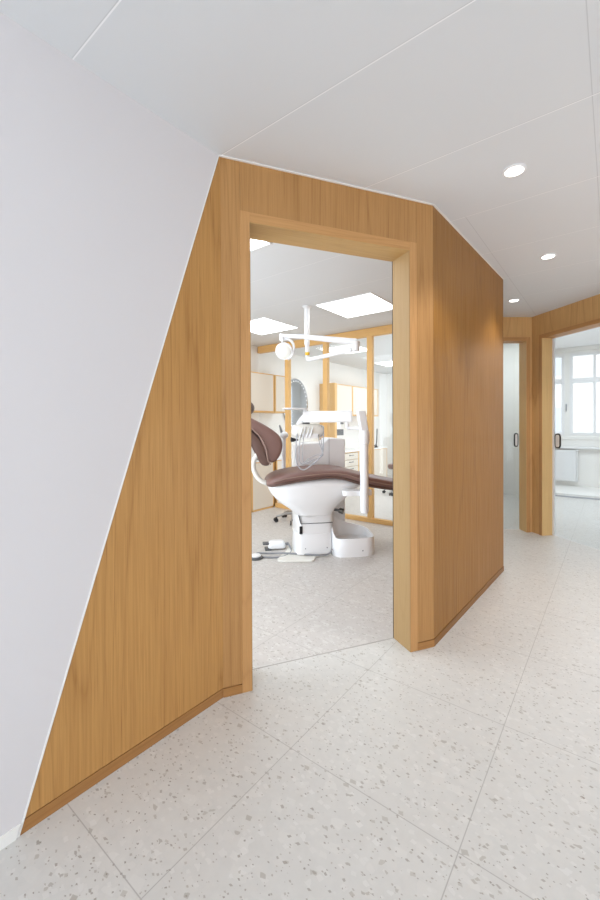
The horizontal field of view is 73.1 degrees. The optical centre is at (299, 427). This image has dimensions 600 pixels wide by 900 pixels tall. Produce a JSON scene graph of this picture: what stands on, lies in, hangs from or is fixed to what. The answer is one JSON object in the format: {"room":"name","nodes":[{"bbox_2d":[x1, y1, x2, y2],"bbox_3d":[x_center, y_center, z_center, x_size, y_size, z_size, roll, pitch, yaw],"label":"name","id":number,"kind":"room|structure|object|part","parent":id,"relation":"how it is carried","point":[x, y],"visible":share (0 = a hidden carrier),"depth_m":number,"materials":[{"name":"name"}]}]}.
{"room":"dental clinic","nodes":[
{"label":"dental clinic","id":0,"kind":"room"},
{"bbox_2d":[0,12,222,836],"bbox_3d":[-1.584,0.019,0.264,0.051,2.361,3.901,0,0,39],"label":"wall","id":1,"kind":"structure","parent":0,"point":[102,198],"depth_m":1.36,"materials":[{"name":"white paint"}]},
{"bbox_2d":[0,688,222,850],"bbox_3d":[-1.577,1.181,0.271,0.055,0.038,3.901,0,0,39],"label":"baseboard","id":2,"kind":"structure","parent":1,"relation":"attached to","point":[81,787],"depth_m":1.37,"materials":[{"name":"brown wood"}]},
{"bbox_2d":[17,155,218,837],"bbox_3d":[-0.589,0.007,1.467,0.015,2.361,0.766,0,0,39],"label":"trim","id":3,"kind":"structure","parent":1,"relation":"attached to","point":[63,683],"depth_m":1.38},
{"bbox_2d":[0,475,599,899],"bbox_3d":[0.782,1.200,3.203,6.000,0.060,12.100,0,0,38],"label":"floor","id":4,"kind":"structure","parent":0,"point":[466,766],"depth_m":1.43,"materials":[{"name":"tile"}]},
{"bbox_2d":[252,553,262,560],"bbox_3d":[-0.395,1.154,3.615,0.128,0.038,0.128,0,0,-9],"label":"switch","id":5,"kind":"object","parent":4,"relation":"on","point":[255,556],"visible":0.71,"depth_m":3.58,"materials":[{"name":"white plastic"}]},
{"bbox_2d":[252,462,273,511],"bbox_3d":[-0.642,0.822,5.786,0.320,0.675,0.442,0,0,38],"label":"base cabinet","id":6,"kind":"object","parent":4,"relation":"on","point":[262,498],"visible":0.35,"depth_m":5.66,"materials":[{"name":"yellow wood"}]},
{"bbox_2d":[263,539,291,557],"bbox_3d":[-0.242,1.130,3.780,0.348,0.084,0.340,0,0,-9],"label":"foot pedal","id":7,"kind":"object","parent":4,"relation":"on","point":[275,543],"visible":0.91,"depth_m":3.84,"materials":[{"name":"white plastic"}]},
{"bbox_3d":[-0.317,1.138,3.881,0.080,0.066,0.100,0,0,-9],"label":"lever","id":8,"kind":"part","parent":7,"relation":"part of","materials":[{"name":"white plastic"}]},
{"bbox_2d":[274,459,291,505],"bbox_3d":[-0.224,0.817,6.326,0.320,0.675,0.785,0,0,38],"label":"base cabinet","id":9,"kind":"object","parent":4,"relation":"on","point":[278,463],"visible":0.08,"depth_m":5.95,"materials":[{"name":"yellow wood"}]},
{"bbox_2d":[273,510,292,524],"bbox_3d":[-0.064,0.904,5.025,0.469,0.515,0.493,0,0,21],"label":"stool","id":10,"kind":"object","parent":4,"relation":"on","point":[288,512],"visible":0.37,"depth_m":4.99,"materials":[{"name":"metal"}]},
{"bbox_3d":[-0.186,1.076,5.002,0.224,0.064,0.040,0,0,-16],"label":"foot arm","id":11,"kind":"part","parent":10,"relation":"part of","materials":[{"name":"metal"}]},
{"bbox_2d":[251,402,392,561],"bbox_3d":[0.192,0.460,3.870,1.986,1.417,0.966,0,0,-9],"label":"dental chair","id":12,"kind":"object","parent":4,"relation":"on","point":[317,484],"visible":0.82,"depth_m":3.60,"materials":[{"name":"white plastic"}]},
{"bbox_3d":[-0.484,0.047,3.680,0.627,0.568,0.430,0,0,-9],"label":"backrest","id":13,"kind":"part","parent":12,"relation":"part of","materials":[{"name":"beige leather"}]},
{"bbox_3d":[-0.058,0.347,4.055,0.256,0.478,0.039,0,0,-9],"label":"assistant post","id":14,"kind":"part","parent":12,"relation":"part of","materials":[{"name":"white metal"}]},
{"bbox_2d":[282,408,307,410],"bbox_3d":[-0.042,-0.139,3.548,0.240,0.055,0.242,0,0,38],"label":"tray","id":15,"kind":"object","parent":12,"relation":"on","point":[304,409],"depth_m":3.52,"materials":[{"name":"white plastic"}]},
{"bbox_2d":[299,526,302,533],"bbox_3d":[0.009,0.931,3.656,0.027,0.070,0.016,0,0,-9],"label":"socket","id":16,"kind":"object","parent":12,"relation":"attached to","point":[300,527],"depth_m":3.65,"materials":[{"name":"black plastic"}]},
{"bbox_3d":[0.038,1.163,3.722,0.520,0.014,0.437,0,0,-9],"label":"plate","id":17,"kind":"part","parent":12,"relation":"part of","materials":[{"name":"white plastic"}]},
{"bbox_3d":[0.087,0.076,3.508,0.140,0.040,0.013,0,0,-9],"label":"control panel","id":18,"kind":"part","parent":12,"relation":"part of","materials":[{"name":"white plastic"}]},
{"bbox_3d":[0.437,0.485,3.833,1.530,0.251,0.530,0,0,-9],"label":"seat","id":19,"kind":"part","parent":12,"relation":"part of","materials":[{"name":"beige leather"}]},
{"bbox_3d":[0.437,0.518,3.833,1.530,0.205,0.514,0,0,-9],"label":"seat","id":20,"kind":"part","parent":12,"relation":"part of","materials":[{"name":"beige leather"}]},
{"bbox_3d":[0.472,-0.006,3.503,0.167,0.070,0.035,0,0,16],"label":"link arm","id":21,"kind":"part","parent":12,"relation":"part of","materials":[{"name":"white plastic"}]},
{"bbox_2d":[331,513,373,557],"bbox_3d":[0.478,0.963,3.812,0.400,0.410,0.350,0,0,-9],"label":"tray","id":22,"kind":"object","parent":12,"relation":"on","point":[348,540],"depth_m":3.68,"materials":[{"name":"white plastic"}]},
{"bbox_3d":[0.499,0.573,3.549,0.260,0.043,0.100,0,0,-9],"label":"pivot plate","id":23,"kind":"part","parent":12,"relation":"part of","materials":[{"name":"white plastic"}]},
{"bbox_3d":[0.535,-0.052,3.481,0.098,0.182,0.060,0,0,-9],"label":"arm","id":24,"kind":"part","parent":12,"relation":"part of","materials":[{"name":"white plastic"}]},
{"bbox_2d":[258,324,392,525],"bbox_3d":[0.416,-0.022,5.282,2.605,2.359,0.060,0,0,38],"label":"glass wall","id":25,"kind":"structure","parent":4,"relation":"on","point":[369,333],"depth_m":5.06,"materials":[{"name":"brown wood"}]},
{"bbox_3d":[-0.167,0.001,5.734,0.068,2.209,0.056,0,0,38],"label":"post","id":26,"kind":"part","parent":25,"relation":"part of","materials":[{"name":"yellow wood"}]},
{"bbox_3d":[0.413,-1.152,5.273,2.600,0.098,0.060,0,0,38],"label":"rail","id":27,"kind":"part","parent":25,"relation":"part of","materials":[{"name":"yellow wood"}]},
{"bbox_3d":[0.347,0.001,5.336,0.068,2.209,0.056,0,0,38],"label":"post","id":28,"kind":"part","parent":25,"relation":"part of","materials":[{"name":"yellow wood"}]},
{"bbox_3d":[0.380,1.132,5.322,1.830,0.052,0.060,0,0,38],"label":"rail","id":29,"kind":"part","parent":25,"relation":"part of","materials":[{"name":"yellow wood"}]},
{"bbox_3d":[0.861,0.002,4.938,0.068,2.209,0.056,0,0,38],"label":"post","id":30,"kind":"part","parent":25,"relation":"part of","materials":[{"name":"yellow wood"}]},
{"bbox_2d":[345,451,358,470],"bbox_3d":[0.844,0.803,7.686,0.344,0.675,0.567,0,0,38],"label":"base cabinet","id":31,"kind":"object","parent":4,"relation":"on","point":[351,458],"visible":0.21,"depth_m":7.64,"materials":[{"name":"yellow wood"}]},
{"bbox_3d":[0.953,0.547,7.600,0.014,0.119,0.535,0,0,38],"label":"drawer","id":32,"kind":"part","parent":31,"relation":"part of","materials":[{"name":"beige laminate"}]},
{"bbox_3d":[0.953,0.674,7.601,0.014,0.119,0.535,0,0,38],"label":"drawer","id":33,"kind":"part","parent":31,"relation":"part of","materials":[{"name":"beige laminate"}]},
{"bbox_3d":[0.954,0.801,7.601,0.014,0.119,0.535,0,0,38],"label":"drawer","id":34,"kind":"part","parent":31,"relation":"part of","materials":[{"name":"beige laminate"}]},
{"bbox_2d":[374,448,386,476],"bbox_3d":[1.560,0.793,8.631,0.320,0.675,0.677,0,0,38],"label":"base cabinet","id":35,"kind":"object","parent":4,"relation":"on","point":[380,455],"visible":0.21,"depth_m":8.56,"materials":[{"name":"yellow wood"}]},
{"bbox_2d":[382,463,392,495],"bbox_3d":[1.677,0.884,6.924,0.469,0.515,0.493,0,0,-14],"label":"stool","id":36,"kind":"object","parent":4,"relation":"on","point":[390,466],"visible":0.22,"depth_m":6.83,"materials":[{"name":"black plastic"}]},
{"bbox_2d":[555,485,599,498],"bbox_3d":[5.347,1.101,6.422,2.520,0.055,1.020,0,0,38],"label":"trim","id":37,"kind":"structure","parent":4,"relation":"on","point":[577,491],"depth_m":6.76,"materials":[{"name":"paint"}]},
{"bbox_3d":[0.339,0.809,7.053,0.320,0.675,1.047,0,0,38],"label":"base cabinet","id":38,"kind":"object","parent":4,"relation":"on","visible":0},
{"bbox_2d":[277,446,387,459],"bbox_3d":[0.655,0.452,7.457,0.328,0.029,3.655,0,0,38],"label":"countertop","id":39,"kind":"structure","parent":38,"relation":"on","point":[379,447],"depth_m":7.83,"materials":[{"name":"white"}]},
{"bbox_2d":[320,383,336,439],"bbox_3d":[0.506,-0.173,7.263,0.328,1.224,0.065,0,0,38],"label":"panel","id":40,"kind":"object","parent":39,"relation":"on","point":[332,386],"visible":0.42,"depth_m":7.18,"materials":[{"name":"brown wood"}]},
{"bbox_2d":[337,422,343,434],"bbox_3d":[0.712,0.162,7.344,0.120,0.550,0.260,0,0,38],"label":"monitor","id":41,"kind":"object","parent":39,"relation":"on","point":[339,431],"visible":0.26,"depth_m":7.33,"materials":[{"name":"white plastic"}]},
{"bbox_2d":[0,0,599,373],"bbox_3d":[0.710,-1.215,3.108,6.000,0.050,11.900,0,0,38],"label":"ceiling","id":42,"kind":"structure","parent":0,"point":[429,101],"depth_m":1.47,"materials":[{"name":"paint"}]},
{"bbox_2d":[250,239,272,251],"bbox_3d":[-0.608,-1.179,2.548,0.616,0.004,0.616,0,0,38],"label":"recessed light","id":43,"kind":"object","parent":42,"relation":"in","point":[254,244],"visible":0.18,"depth_m":2.61,"materials":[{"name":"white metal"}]},
{"bbox_2d":[251,317,298,334],"bbox_3d":[-0.442,-1.194,4.822,0.616,0.004,0.616,0,0,38],"label":"recessed light","id":44,"kind":"object","parent":42,"relation":"in","point":[261,326],"visible":0.69,"depth_m":4.80,"materials":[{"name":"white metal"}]},
{"bbox_2d":[275,305,359,361],"bbox_3d":[0.185,-0.893,3.617,0.741,0.596,0.555,0,0,38],"label":"lamp","id":45,"kind":"object","parent":42,"relation":"attached to","point":[284,351],"visible":1,"depth_m":3.58,"materials":[{"name":"white metal"}]},
{"bbox_3d":[0.159,-0.762,3.520,0.660,0.132,0.056,0,0,14],"label":"spring arm","id":46,"kind":"part","parent":45,"relation":"part of","materials":[{"name":"white plastic"}]},
{"bbox_3d":[0.254,-0.732,3.746,0.041,0.179,0.667,-1,0,-36],"label":"swing arm","id":47,"kind":"part","parent":45,"relation":"part of","materials":[{"name":"white plastic"}]},
{"bbox_2d":[319,345,366,353],"bbox_3d":[0.721,-1.210,6.324,0.616,0.004,0.616,0,0,38],"label":"recessed light","id":48,"kind":"object","parent":42,"relation":"in","point":[331,349],"visible":0.44,"depth_m":6.22,"materials":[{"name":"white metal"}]},
{"bbox_2d":[315,292,391,317],"bbox_3d":[0.574,-1.194,4.011,0.616,0.004,0.616,0,0,38],"label":"recessed light","id":49,"kind":"object","parent":42,"relation":"in","point":[367,303],"visible":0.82,"depth_m":3.97,"materials":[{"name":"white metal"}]},
{"bbox_2d":[375,361,391,366],"bbox_3d":[1.822,-1.224,7.748,0.616,0.004,0.616,0,0,38],"label":"recessed light","id":50,"kind":"object","parent":42,"relation":"in","point":[386,363],"visible":0.31,"depth_m":7.77,"materials":[{"name":"white metal"}]},
{"bbox_2d":[508,298,519,301],"bbox_3d":[2.022,-1.198,3.826,0.100,0.006,0.100,0,0,38],"label":"recessed light","id":51,"kind":"object","parent":42,"relation":"in","point":[516,299],"visible":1,"depth_m":3.82,"materials":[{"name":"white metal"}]},
{"bbox_2d":[502,163,526,177],"bbox_3d":[0.987,-1.180,1.864,0.100,0.006,0.100,0,0,38],"label":"recessed light","id":52,"kind":"object","parent":42,"relation":"in","point":[514,170],"visible":1,"depth_m":1.86,"materials":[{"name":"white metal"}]},
{"bbox_2d":[505,166,523,176],"bbox_3d":[0.987,-1.177,1.864,0.077,0.001,0.077,0,0,38],"label":"diffuser","id":53,"kind":"object","parent":52,"relation":"attached to","point":[510,171],"depth_m":1.86,"materials":[{"name":"white plastic"}]},
{"bbox_2d":[540,253,556,258],"bbox_3d":[1.729,-1.190,2.821,0.100,0.006,0.100,0,0,38],"label":"recessed light","id":54,"kind":"object","parent":42,"relation":"in","point":[549,255],"visible":1,"depth_m":2.81,"materials":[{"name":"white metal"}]},
{"bbox_2d":[542,254,554,258],"bbox_3d":[1.729,-1.187,2.821,0.077,0.001,0.077,0,0,38],"label":"diffuser","id":55,"kind":"object","parent":54,"relation":"attached to","point":[546,256],"depth_m":2.81,"materials":[{"name":"white plastic"}]},
{"bbox_2d":[251,345,386,457],"bbox_3d":[-0.533,-0.025,6.314,0.150,2.361,8.470,0,0,38],"label":"wall","id":56,"kind":"structure","parent":0,"point":[310,373],"depth_m":7.24,"materials":[{"name":"paint"}]},
{"bbox_2d":[251,371,273,412],"bbox_3d":[-0.748,-0.484,5.651,0.318,0.550,0.819,0,0,38],"label":"upper cabinet","id":57,"kind":"object","parent":56,"relation":"attached to","point":[262,384],"visible":0.51,"depth_m":5.68,"materials":[{"name":"yellow wood"}]},
{"bbox_2d":[274,375,284,412],"bbox_3d":[-0.386,-0.489,6.119,0.318,0.550,0.331,0,0,38],"label":"upper cabinet","id":58,"kind":"object","parent":56,"relation":"attached to","point":[279,381],"visible":0.37,"depth_m":5.97,"materials":[{"name":"yellow wood"}]},
{"bbox_2d":[283,379,307,427],"bbox_3d":[-0.072,-0.385,6.763,0.022,0.856,0.676,0,0,38],"label":"round mirror","id":59,"kind":"object","parent":56,"relation":"attached to","point":[299,399],"visible":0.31,"depth_m":6.79,"materials":[{"name":"silver metal"}]},
{"bbox_2d":[337,384,352,415],"bbox_3d":[0.695,-0.498,7.515,0.318,0.560,0.560,0,0,38],"label":"upper cabinet","id":60,"kind":"object","parent":56,"relation":"attached to","point":[344,392],"visible":0.37,"depth_m":7.42,"materials":[{"name":"yellow wood"}]},
{"bbox_2d":[352,386,366,415],"bbox_3d":[1.057,-0.503,7.983,0.318,0.560,0.617,0,0,38],"label":"upper cabinet","id":61,"kind":"object","parent":56,"relation":"attached to","point":[359,393],"visible":0.46,"depth_m":7.85,"materials":[{"name":"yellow wood"}]},
{"bbox_2d":[374,389,377,415],"bbox_3d":[1.381,-0.507,8.402,0.318,0.560,0.437,0,0,38],"label":"upper cabinet","id":62,"kind":"object","parent":56,"relation":"attached to","point":[375,390],"visible":0.23,"depth_m":8.40,"materials":[{"name":"yellow wood"}]},
{"bbox_2d":[220,157,433,687],"bbox_3d":[0.158,0.001,2.040,1.128,2.359,0.157,0,0,-21],"label":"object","id":63,"kind":"structure","parent":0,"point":[247,187],"depth_m":1.87,"materials":[{"name":"brown wood"}]},
{"bbox_2d":[223,639,433,697],"bbox_3d":[0.165,1.162,2.045,1.129,0.038,0.159,0,0,-21],"label":"baseboard","id":64,"kind":"structure","parent":63,"relation":"attached to","point":[236,689],"depth_m":1.80,"materials":[{"name":"brown wood"}]},
{"bbox_2d":[240,210,417,692],"bbox_3d":[0.150,0.109,2.035,0.936,2.143,0.158,0,0,-21],"label":"door frame","id":65,"kind":"structure","parent":63,"relation":"attached to","point":[402,255],"depth_m":2.12,"materials":[{"name":"brown wood"}]},
{"bbox_2d":[387,374,392,474],"bbox_3d":[3.066,-0.058,8.801,2.800,2.361,0.130,0,0,38],"label":"wall","id":66,"kind":"structure","parent":0,"point":[389,376],"depth_m":9.47,"materials":[{"name":"paint"}]},
{"bbox_2d":[433,206,502,637],"bbox_3d":[1.135,-0.029,2.762,0.120,2.318,1.456,0,0,40],"label":"wall","id":67,"kind":"structure","parent":0,"point":[467,292],"depth_m":2.54,"materials":[{"name":"brown wood"}]},
{"bbox_2d":[219,155,433,204],"bbox_3d":[0.177,-1.179,1.962,1.132,0.003,0.031,0,0,-21],"label":"trim","id":68,"kind":"structure","parent":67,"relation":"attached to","point":[222,156],"depth_m":1.92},
{"bbox_2d":[432,204,503,279],"bbox_3d":[1.170,-1.188,2.718,0.031,0.003,1.460,0,0,40],"label":"trim","id":69,"kind":"structure","parent":67,"relation":"attached to","point":[434,205],"depth_m":2.53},
{"bbox_2d":[434,566,503,646],"bbox_3d":[1.141,1.152,2.769,0.124,0.038,1.457,0,0,40],"label":"baseboard","id":70,"kind":"structure","parent":67,"relation":"attached to","point":[474,599],"depth_m":2.56,"materials":[{"name":"brown wood"}]},
{"bbox_2d":[503,343,518,490],"bbox_3d":[3.665,-0.151,6.731,0.680,2.570,0.070,0,0,38],"label":"wall","id":71,"kind":"structure","parent":0,"point":[510,361],"depth_m":6.79,"materials":[{"name":"paint"}]},
{"bbox_2d":[503,350,514,489],"bbox_3d":[3.474,-0.116,6.830,0.258,2.340,0.008,0,0,38],"label":"trim","id":72,"kind":"structure","parent":71,"relation":"attached to","point":[509,350],"depth_m":6.75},
{"bbox_2d":[503,489,518,495],"bbox_3d":[3.621,1.094,6.724,0.620,0.080,0.015,0,0,38],"label":"baseboard","id":73,"kind":"structure","parent":71,"relation":"attached to","point":[508,492],"depth_m":6.78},
{"bbox_2d":[503,317,531,531],"bbox_3d":[1.977,-0.129,4.502,1.140,2.570,0.130,0,0,-1],"label":"wall","id":74,"kind":"structure","parent":0,"point":[512,326],"depth_m":4.44,"materials":[{"name":"brown wood"}]},
{"bbox_2d":[503,337,529,531],"bbox_3d":[2.031,0.086,4.501,0.985,2.140,0.147,0,0,-1],"label":"door","id":75,"kind":"structure","parent":74,"relation":"in","point":[524,342],"depth_m":4.47,"materials":[{"name":"brown wood"}]},
{"bbox_2d":[514,433,517,446],"bbox_3d":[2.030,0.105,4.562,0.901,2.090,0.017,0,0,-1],"label":"door handle","id":76,"kind":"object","parent":75,"relation":"attached to","point":[515,434],"depth_m":4.56,"materials":[{"name":"grey metal"}]},
{"bbox_2d":[532,294,599,533],"bbox_3d":[2.912,-0.123,3.016,0.130,2.570,2.950,0,0,-12],"label":"wall","id":77,"kind":"structure","parent":0,"point":[588,309],"depth_m":4.36,"materials":[{"name":"brown wood"}]},
{"bbox_2d":[539,318,599,535],"bbox_3d":[2.753,0.087,3.771,0.147,2.140,1.190,0,0,-12],"label":"door","id":78,"kind":"structure","parent":77,"relation":"in","point":[545,340],"depth_m":4.31,"materials":[{"name":"brown wood"}]},
{"bbox_2d":[552,338,560,534],"bbox_3d":[2.813,0.107,3.783,0.018,2.092,1.106,0,0,-12],"label":"sliding door","id":79,"kind":"structure","parent":78,"relation":"attached to","point":[556,438],"depth_m":4.31,"materials":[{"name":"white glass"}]},
{"bbox_3d":[2.714,0.144,4.261,0.017,0.157,0.077,0,0,-12],"label":"pull handle","id":80,"kind":"part","parent":79,"relation":"part of","materials":[{"name":"black plastic"}]},
{"bbox_2d":[555,345,599,487],"bbox_3d":[5.480,-0.161,7.002,3.220,2.570,0.280,0,0,38],"label":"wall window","id":81,"kind":"structure","parent":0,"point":[588,459],"depth_m":7.28,"materials":[{"name":"paint"}]},
{"bbox_2d":[555,354,564,434],"bbox_3d":[4.724,-0.596,7.564,0.375,1.480,0.070,0,0,38],"label":"window","id":82,"kind":"structure","parent":81,"relation":"attached to","point":[561,381],"depth_m":7.45,"materials":[{"name":"white metal"}]},
{"bbox_2d":[555,450,577,481],"bbox_3d":[4.833,0.698,7.401,0.429,0.594,0.095,0,0,38],"label":"radiator","id":83,"kind":"object","parent":81,"relation":"attached to","point":[566,461],"visible":0.81,"depth_m":7.35,"materials":[{"name":"white metal"}]},
{"bbox_2d":[555,351,599,434],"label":"window","id":84,"kind":"structure","parent":81,"relation":"attached to","point":[594,379],"depth_m":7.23,"materials":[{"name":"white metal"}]},
{"bbox_2d":[555,327,599,348],"bbox_3d":[3.736,-1.448,4.747,3.220,0.050,6.000,0,0,38],"label":"ceiling","id":85,"kind":"structure","parent":0,"point":[589,337],"depth_m":6.65,"materials":[{"name":"white paint"}]},
{"bbox_3d":[3.635,-0.147,6.154,0.260,2.570,3.560,0,0,38],"label":"wall","id":86,"kind":"structure","parent":0,"visible":0},
{"bbox_2d":[555,495,599,499],"bbox_3d":[5.027,1.123,6.009,2.520,0.020,0.025,0,0,38],"label":"trim","id":87,"kind":"structure","parent":86,"relation":"attached to","point":[555,495],"depth_m":6.46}
]}

